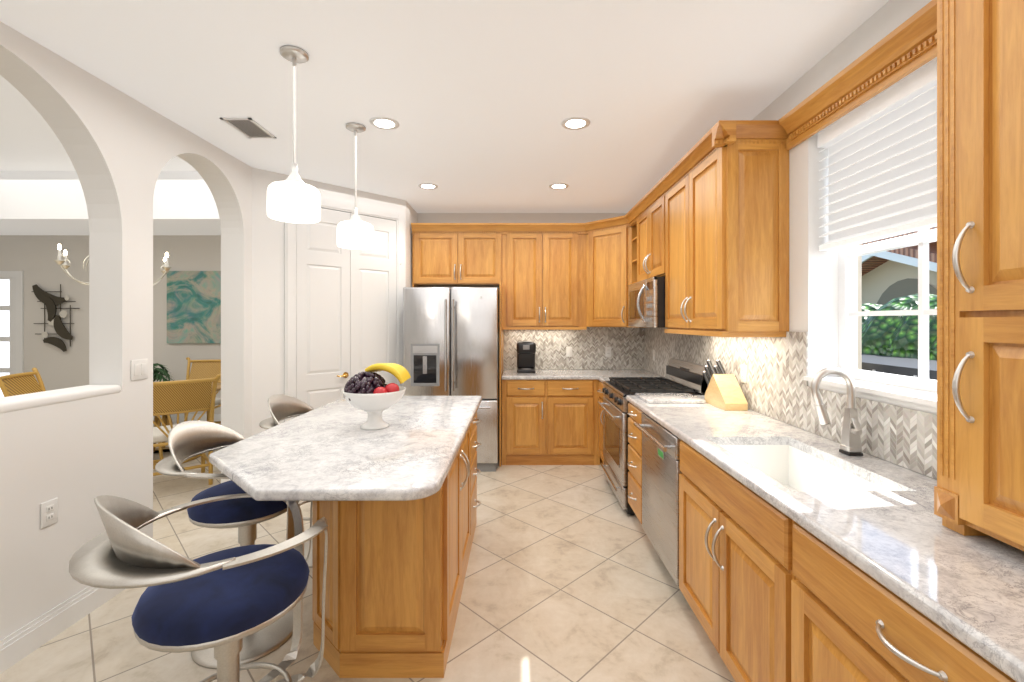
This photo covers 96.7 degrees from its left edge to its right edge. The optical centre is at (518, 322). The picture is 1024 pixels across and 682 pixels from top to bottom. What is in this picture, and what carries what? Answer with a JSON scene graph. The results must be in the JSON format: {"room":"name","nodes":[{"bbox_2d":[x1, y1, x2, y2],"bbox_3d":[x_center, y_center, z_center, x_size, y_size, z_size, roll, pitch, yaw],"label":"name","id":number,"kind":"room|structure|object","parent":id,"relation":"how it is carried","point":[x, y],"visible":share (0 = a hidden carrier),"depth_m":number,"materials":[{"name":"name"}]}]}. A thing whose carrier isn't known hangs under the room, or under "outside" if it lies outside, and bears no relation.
{"room":"kitchen","nodes":[
{"label":"kitchen","id":0,"kind":"room"},
{"bbox_2d":[0,235,220,413],"bbox_3d":[-5.425,-0.190,6.700,6.150,3.300,0.200,0,0,0],"label":"wall","id":1,"kind":"structure","parent":0,"point":[33,257],"depth_m":6.60,"materials":[{"name":"white paint"}]},
{"bbox_2d":[0,271,23,397],"bbox_3d":[-7.565,0.360,6.588,0.770,2.200,0.020,0,0,0],"label":"french door","id":2,"kind":"structure","parent":1,"relation":"in","point":[11,322],"depth_m":6.58,"materials":[{"name":"white wood"}]},
{"bbox_2d":[32,284,79,351],"bbox_3d":[-6.685,-0.062,6.559,0.690,0.975,0.043,0,0,0],"label":"sculpture","id":3,"kind":"object","parent":1,"relation":"attached to","point":[49,300],"visible":0.96,"depth_m":6.54,"materials":[{"name":"grey metal"}]},
{"bbox_2d":[160,414,220,422],"bbox_3d":[-5.274,1.395,6.590,5.848,0.130,0.016,0,0,0],"label":"baseboard","id":4,"kind":"structure","parent":1,"relation":"attached to","point":[217,417],"depth_m":6.58,"materials":[{"name":"white"}]},
{"bbox_2d":[167,271,220,342],"bbox_3d":[-4.675,-0.217,6.582,0.810,1.045,0.033,0,0,0],"label":"painting","id":5,"kind":"object","parent":1,"relation":"attached to","point":[193,306],"visible":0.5,"depth_m":6.57,"materials":[{"name":"fabric"}]},
{"bbox_2d":[0,21,251,639],"bbox_3d":[-2.260,-0.190,1.050,0.188,3.300,5.300,0,0,0],"label":"wall","id":6,"kind":"structure","parent":0,"point":[76,451],"depth_m":2.45,"materials":[{"name":"white paint"}]},
{"bbox_2d":[41,498,57,528],"bbox_3d":[-2.164,0.880,2.100,0.009,0.115,0.075,0,0,0],"label":"outlet","id":7,"kind":"object","parent":6,"relation":"attached to","point":[49,508],"depth_m":2.10,"materials":[{"name":"white plastic"}]},
{"bbox_2d":[0,586,124,673],"bbox_3d":[-2.160,1.395,0.550,0.016,0.130,4.300,0,0,0],"label":"baseboard","id":8,"kind":"structure","parent":6,"relation":"attached to","point":[21,643],"depth_m":2.09,"materials":[{"name":"white wood"}]},
{"bbox_2d":[131,359,147,380],"bbox_3d":[-2.164,0.270,2.600,0.009,0.115,0.115,0,0,0],"label":"light switch","id":9,"kind":"object","parent":6,"relation":"attached to","point":[139,368],"depth_m":2.60,"materials":[{"name":"white plastic"}]},
{"bbox_2d":[252,167,416,435],"bbox_3d":[-1.760,0.100,4.575,1.180,2.720,1.750,0,0,0],"label":"wall","id":10,"kind":"structure","parent":0,"point":[267,307],"depth_m":3.80,"materials":[{"name":"white paint"}]},
{"bbox_2d":[284,197,403,421],"bbox_3d":[-1.584,0.170,4.270,0.822,2.580,0.822,0,0,0],"label":"pantry door","id":11,"kind":"structure","parent":10,"relation":"in","point":[343,316],"depth_m":4.18,"materials":[{"name":"white wood"}]},
{"bbox_2d":[0,423,735,681],"bbox_3d":[-3.375,1.520,2.500,10.250,0.120,8.800,0,0,0],"label":"floor","id":12,"kind":"structure","parent":0,"point":[568,577],"depth_m":2.33,"materials":[{"name":"tile"}]},
{"bbox_2d":[0,367,45,396],"bbox_3d":[-4.476,0.956,4.382,0.636,1.008,0.642,0,0,-20],"label":"dining chair","id":13,"kind":"object","parent":12,"relation":"on","point":[19,384],"visible":0.25,"depth_m":4.34,"materials":[{"name":"brown wicker"}]},
{"bbox_2d":[153,363,175,426],"bbox_3d":[-4.992,1.007,6.030,0.800,0.906,0.794,0,0,0],"label":"palm plant","id":14,"kind":"object","parent":12,"relation":"on","point":[162,372],"visible":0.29,"depth_m":6.09,"materials":[{"name":"green plant"}]},
{"bbox_2d":[153,374,220,484],"bbox_3d":[-3.046,0.956,4.040,0.642,1.008,0.636,0,0,-42],"label":"dining chair","id":15,"kind":"object","parent":12,"relation":"on","point":[178,397],"visible":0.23,"depth_m":3.89,"materials":[{"name":"brown wicker"}]},
{"bbox_2d":[153,382,220,468],"bbox_3d":[-3.850,1.091,4.850,1.220,0.762,1.220,0,0,0],"label":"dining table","id":16,"kind":"object","parent":12,"relation":"on","point":[158,423],"visible":0.06,"depth_m":4.88,"materials":[{"name":"brown wood"}]},
{"bbox_2d":[162,357,220,446],"bbox_3d":[-3.961,0.956,5.660,0.642,1.008,0.636,0,0,-8],"label":"dining chair","id":17,"kind":"object","parent":12,"relation":"on","point":[201,369],"visible":0.29,"depth_m":5.88,"materials":[{"name":"brown wicker"}]},
{"bbox_2d":[69,493,327,681],"bbox_3d":[-0.918,0.964,1.390,0.624,0.993,0.629,0,0,0],"label":"bar stool","id":18,"kind":"object","parent":12,"relation":"on","point":[224,603],"visible":1,"depth_m":1.27,"materials":[{"name":"fabric"}]},
{"bbox_2d":[155,420,311,668],"bbox_3d":[-1.312,0.964,2.130,0.620,0.993,0.588,0,0,0],"label":"bar stool","id":19,"kind":"object","parent":12,"relation":"on","point":[191,439],"visible":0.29,"depth_m":2.02,"materials":[{"name":"fabric"}]},
{"bbox_2d":[259,394,313,567],"bbox_3d":[-1.312,0.964,2.920,0.620,0.993,0.588,0,0,0],"label":"bar stool","id":20,"kind":"object","parent":12,"relation":"on","point":[281,407],"visible":0.06,"depth_m":2.95,"materials":[{"name":"metal"}]},
{"bbox_2d":[312,400,481,677],"bbox_3d":[-0.594,1.022,2.587,0.677,0.876,1.450,0,0,0],"label":"kitchen island","id":21,"kind":"object","parent":12,"relation":"on","point":[394,504],"depth_m":1.87,"materials":[{"name":"brown wood"}]},
{"bbox_2d":[209,396,481,503],"bbox_3d":[-0.780,0.599,2.435,1.020,0.110,1.910,0,0,0],"label":"island countertop","id":22,"kind":"structure","parent":21,"relation":"on","point":[321,455],"depth_m":1.88,"materials":[{"name":"white stone"}]},
{"bbox_2d":[342,363,410,429],"bbox_3d":[-0.748,0.378,2.370,0.321,0.332,0.316,0,0,0],"label":"fruit bowl","id":23,"kind":"object","parent":22,"relation":"on","point":[371,393],"visible":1,"depth_m":2.30,"materials":[{"name":"white ceramic"}]},
{"bbox_2d":[403,287,498,471],"bbox_3d":[-0.666,0.560,4.788,0.923,1.800,0.859,0,0,0],"label":"fridge","id":24,"kind":"object","parent":12,"relation":"on","point":[450,341],"visible":0.56,"depth_m":4.42,"materials":[{"name":"grey metal"}]},
{"bbox_2d":[502,377,597,464],"bbox_3d":[0.329,1.022,4.939,1.001,0.876,0.618,0,0,0],"label":"base cabinet","id":25,"kind":"object","parent":12,"relation":"on","point":[546,420],"depth_m":4.63,"materials":[{"name":"brown wood"}]},
{"bbox_2d":[502,369,661,376],"bbox_3d":[0.638,0.565,4.934,1.620,0.040,0.628,0,0,0],"label":"countertop","id":26,"kind":"structure","parent":25,"relation":"on","point":[507,372],"depth_m":4.84,"materials":[{"name":"white stone"}]},
{"bbox_2d":[517,341,535,372],"bbox_3d":[0.080,0.375,4.998,0.210,0.338,0.264,0,0,0],"label":"coffee maker","id":27,"kind":"object","parent":26,"relation":"on","point":[526,351],"visible":1,"depth_m":4.90,"materials":[{"name":"black plastic"}]},
{"bbox_2d":[598,377,664,384],"bbox_3d":[1.124,0.565,4.430,0.648,0.040,0.380,0,0,0],"label":"countertop","id":28,"kind":"structure","parent":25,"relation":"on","point":[602,379],"depth_m":4.41,"materials":[{"name":"white stone"}]},
{"bbox_2d":[598,381,603,464],"bbox_3d":[1.129,1.022,4.445,0.638,0.876,0.410,0,0,0],"label":"base cabinet","id":29,"kind":"object","parent":12,"relation":"on","point":[600,394],"depth_m":4.53,"materials":[{"name":"brown wood"}]},
{"bbox_2d":[597,358,709,515],"bbox_3d":[1.079,0.897,3.820,0.719,1.125,0.810,0,0,0],"label":"range","id":30,"kind":"object","parent":12,"relation":"on","point":[681,376],"visible":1,"depth_m":3.67,"materials":[{"name":"silver metal"}]},
{"bbox_2d":[634,413,681,585],"bbox_3d":[1.080,1.024,2.654,0.670,0.871,0.656,0,0,0],"label":"dishwasher","id":31,"kind":"object","parent":12,"relation":"on","point":[661,471],"visible":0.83,"depth_m":2.55,"materials":[{"name":"grey metal"}]},
{"bbox_2d":[627,401,741,523],"bbox_3d":[1.129,1.022,3.192,0.638,0.876,0.415,0,0,0],"label":"base cabinet","id":32,"kind":"object","parent":12,"relation":"on","point":[728,456],"depth_m":3.04,"materials":[{"name":"brown wood"}]},
{"bbox_2d":[626,395,821,444],"bbox_3d":[1.124,0.565,2.785,0.648,0.040,1.230,0,0,0],"label":"countertop","id":33,"kind":"structure","parent":32,"relation":"on","point":[693,423],"depth_m":2.40,"materials":[{"name":"white stone"}]},
{"bbox_2d":[636,393,705,402],"bbox_3d":[1.060,0.534,3.212,0.390,0.020,0.325,0,0,0],"label":"cutting board","id":34,"kind":"object","parent":33,"relation":"on","point":[667,397],"visible":1,"depth_m":3.13,"materials":[{"name":"stone"}]},
{"bbox_2d":[702,360,747,410],"bbox_3d":[1.340,0.401,3.010,0.138,0.287,0.420,0,0,0],"label":"knife block","id":35,"kind":"object","parent":33,"relation":"on","point":[724,391],"visible":1,"depth_m":2.93,"materials":[{"name":"brown wood"}]},
{"bbox_2d":[811,367,862,455],"bbox_3d":[1.305,0.364,1.871,0.194,0.359,0.079,0,0,0],"label":"faucet","id":36,"kind":"object","parent":33,"relation":"on","point":[850,444],"visible":1,"depth_m":1.87,"materials":[{"name":"silver metal"}]},
{"bbox_2d":[679,489,785,681],"bbox_3d":[1.129,1.160,1.841,0.638,0.600,0.942,0,0,0],"label":"base cabinet","id":37,"kind":"object","parent":12,"relation":"on","point":[722,572],"depth_m":1.75,"materials":[{"name":"brown wood"}]},
{"bbox_2d":[766,501,873,681],"bbox_3d":[1.129,1.022,1.160,0.638,0.876,0.564,0,0,0],"label":"base cabinet","id":38,"kind":"object","parent":12,"relation":"on","point":[806,556],"depth_m":1.23,"materials":[{"name":"brown wood"}]},
{"bbox_2d":[766,489,1023,681],"bbox_3d":[1.124,0.565,0.435,0.648,0.040,2.070,0,0,0],"label":"countertop","id":39,"kind":"structure","parent":38,"relation":"on","point":[973,586],"depth_m":1.06,"materials":[{"name":"white stone"}]},
{"bbox_2d":[934,0,1023,550],"bbox_3d":[1.282,-0.369,0.891,0.333,1.769,0.658,0,0,0],"label":"tall cabinet","id":40,"kind":"object","parent":39,"relation":"on","point":[979,489],"depth_m":1.10,"materials":[{"name":"brown wood"}]},
{"bbox_2d":[874,577,1021,681],"bbox_3d":[1.129,1.022,0.724,0.638,0.876,0.563,0,0,0],"label":"base cabinet","id":41,"kind":"object","parent":12,"relation":"on","point":[910,646],"depth_m":0.92,"materials":[{"name":"brown wood"}]},
{"bbox_2d":[0,0,888,234],"bbox_3d":[-3.375,-1.610,2.500,10.250,0.700,8.800,0,0,0],"label":"ceiling","id":42,"kind":"structure","parent":0,"point":[479,101],"depth_m":2.44,"materials":[{"name":"white paint"}]},
{"bbox_2d":[54,244,88,284],"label":"chandelier","id":43,"kind":"object","parent":42,"relation":"hanging from","point":[58,261],"depth_m":4.35,"materials":[{"name":"silver metal"}]},
{"bbox_2d":[220,118,276,138],"bbox_3d":[-1.745,-1.254,2.950,0.190,0.011,0.300,0,0,0],"label":"ceiling vent","id":44,"kind":"object","parent":42,"relation":"in","point":[250,128],"visible":0.96,"depth_m":2.94,"materials":[{"name":"white metal"}]},
{"bbox_2d":[267,45,320,223],"bbox_3d":[-1.050,-0.872,2.130,0.226,0.774,0.226,0,0,0],"label":"pendant light","id":45,"kind":"object","parent":42,"relation":"hanging from","point":[293,197],"visible":1,"depth_m":2.08,"materials":[{"name":"white glass"}]},
{"bbox_2d":[337,122,373,249],"bbox_3d":[-1.050,-0.872,2.930,0.226,0.774,0.226,0,0,0],"label":"pendant light","id":46,"kind":"object","parent":42,"relation":"hanging from","point":[354,231],"visible":1,"depth_m":2.87,"materials":[{"name":"white glass"}]},
{"bbox_2d":[369,117,398,129],"bbox_3d":[-0.850,-1.257,2.880,0.183,0.005,0.183,0,0,-45],"label":"recessed light","id":47,"kind":"object","parent":42,"relation":"in","point":[385,123],"depth_m":2.87,"materials":[{"name":"white"}]},
{"bbox_2d":[418,183,437,188],"bbox_3d":[-0.840,-1.257,4.210,0.183,0.005,0.183,0,0,-45],"label":"recessed light","id":48,"kind":"object","parent":42,"relation":"in","point":[423,185],"depth_m":4.21,"materials":[{"name":"white"}]},
{"bbox_2d":[549,183,568,188],"bbox_3d":[0.370,-1.257,4.210,0.183,0.005,0.183,0,0,-45],"label":"recessed light","id":49,"kind":"object","parent":42,"relation":"in","point":[557,185],"depth_m":4.21,"materials":[{"name":"white"}]},
{"bbox_2d":[561,117,589,129],"bbox_3d":[0.360,-1.257,2.880,0.183,0.005,0.183,0,0,-45],"label":"recessed light","id":50,"kind":"object","parent":42,"relation":"in","point":[570,123],"depth_m":2.88,"materials":[{"name":"white"}]},
{"bbox_2d":[417,213,626,370],"bbox_3d":[-0.300,0.100,5.350,4.100,2.720,0.200,0,0,0],"label":"wall","id":51,"kind":"structure","parent":0,"point":[505,217],"depth_m":5.25,"materials":[{"name":"white paint"}]},
{"bbox_2d":[411,224,502,286],"bbox_3d":[-0.664,-0.734,5.075,0.972,0.648,0.348,0,0,0],"label":"upper cabinet","id":52,"kind":"object","parent":51,"relation":"attached to","point":[443,255],"depth_m":4.90,"materials":[{"name":"brown wood"}]},
{"bbox_2d":[499,224,578,327],"bbox_3d":[0.232,-0.504,5.075,0.821,1.108,0.348,0,0,0],"label":"upper cabinet","id":53,"kind":"object","parent":51,"relation":"attached to","point":[539,288],"depth_m":4.90,"materials":[{"name":"brown wood"}]},
{"bbox_2d":[566,347,571,356],"bbox_3d":[0.580,0.340,5.237,0.070,0.115,0.009,0,0,0],"label":"outlet","id":54,"kind":"object","parent":51,"relation":"attached to","point":[568,349],"depth_m":5.23,"materials":[{"name":"white plastic"}]},
{"bbox_2d":[504,327,643,368],"bbox_3d":[0.622,0.296,5.245,1.590,0.493,0.007,0,0,0],"label":"backsplash","id":55,"kind":"structure","parent":51,"relation":"attached to","point":[588,346],"depth_m":5.24,"materials":[{"name":"tile"}]},
{"bbox_2d":[579,212,634,327],"bbox_3d":[0.925,-0.504,4.881,0.390,1.108,0.734,0,0,0],"label":"upper cabinet","id":56,"kind":"object","parent":51,"relation":"attached to","point":[606,246],"depth_m":4.72,"materials":[{"name":"brown wood"}]},
{"bbox_2d":[605,347,610,356],"bbox_3d":[1.030,0.340,5.237,0.070,0.115,0.009,0,0,0],"label":"outlet","id":57,"kind":"object","parent":51,"relation":"attached to","point":[607,349],"depth_m":5.23,"materials":[{"name":"white plastic"}]},
{"bbox_2d":[680,441,765,552],"bbox_3d":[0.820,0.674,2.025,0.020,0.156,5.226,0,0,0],"label":"drawer front","id":58,"kind":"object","parent":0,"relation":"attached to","point":[747,508],"depth_m":1.77,"materials":[{"name":"brown wood"}]},
{"bbox_2d":[752,0,936,413],"bbox_3d":[1.560,0.100,1.825,0.220,2.720,7.250,0,0,0],"label":"wall","id":59,"kind":"structure","parent":0,"point":[813,291],"depth_m":2.28,"materials":[{"name":"white paint"}]},
{"bbox_2d":[635,180,662,282],"bbox_3d":[1.274,-0.709,3.843,0.348,0.698,0.815,0,0,0],"label":"upper cabinet","id":60,"kind":"object","parent":59,"relation":"attached to","point":[649,210],"depth_m":3.80,"materials":[{"name":"brown wood"}]},
{"bbox_2d":[628,277,666,327],"bbox_3d":[1.200,-0.152,3.842,0.496,0.385,0.805,0,0,0],"label":"microwave","id":61,"kind":"object","parent":60,"relation":"attached to","point":[646,302],"visible":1,"depth_m":3.60,"materials":[{"name":"silver metal"}]},
{"bbox_2d":[659,120,788,335],"bbox_3d":[1.274,-0.504,2.970,0.348,1.108,1.068,0,0,0],"label":"upper cabinet","id":62,"kind":"object","parent":59,"relation":"attached to","point":[701,226],"depth_m":2.45,"materials":[{"name":"brown wood"}]},
{"bbox_2d":[741,364,746,382],"bbox_3d":[1.437,0.330,2.910,0.009,0.115,0.070,0,0,0],"label":"outlet","id":63,"kind":"object","parent":59,"relation":"attached to","point":[743,367],"depth_m":2.90,"materials":[{"name":"white plastic"}]},
{"bbox_2d":[644,328,936,479],"bbox_3d":[1.446,0.296,3.244,0.007,0.493,4.009,0,0,0],"label":"backsplash","id":64,"kind":"structure","parent":59,"relation":"attached to","point":[776,386],"depth_m":2.38,"materials":[{"name":"tile"}]},
{"bbox_2d":[779,0,936,406],"bbox_3d":[1.509,-0.384,1.827,0.302,1.348,1.205,0,0,0],"label":"window","id":65,"kind":"structure","parent":59,"relation":"in","point":[921,388],"depth_m":1.88,"materials":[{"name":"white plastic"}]},
{"bbox_2d":[818,59,936,250],"bbox_3d":[1.525,-0.647,1.830,0.070,0.585,0.880,0,0,0],"label":"window blind","id":66,"kind":"object","parent":65,"relation":"attached to","point":[882,165],"visible":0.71,"depth_m":1.90,"materials":[{"name":"white plastic"}]},
{"label":"outside","id":67,"kind":"structure","parent":0,"visible":0},
{"bbox_3d":[7.850,1.545,5.000,12.300,0.130,22.000,0,0,0],"label":"ground","id":68,"kind":"structure","parent":67,"visible":0},
{"bbox_2d":[858,244,861,369],"bbox_3d":[2.130,-0.090,3.200,0.260,3.300,0.400,0,0,0],"label":"column","id":69,"kind":"structure","parent":68,"relation":"on","point":[860,309],"depth_m":3.00,"materials":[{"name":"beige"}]},
{"bbox_2d":[862,294,936,379],"bbox_3d":[3.257,0.594,4.250,1.885,1.732,12.500,0,0,0],"label":"hedge","id":70,"kind":"object","parent":68,"relation":"on","point":[889,344],"visible":0.02,"depth_m":3.61,"materials":[{"name":"green plant"}]},
{"bbox_2d":[862,227,936,304],"bbox_3d":[8.220,-0.500,4.000,5.960,4.120,20.000,0,0,0],"label":"house","id":71,"kind":"structure","parent":68,"relation":"on","point":[888,276],"depth_m":6.81,"materials":[{"name":"beige"}]}
]}

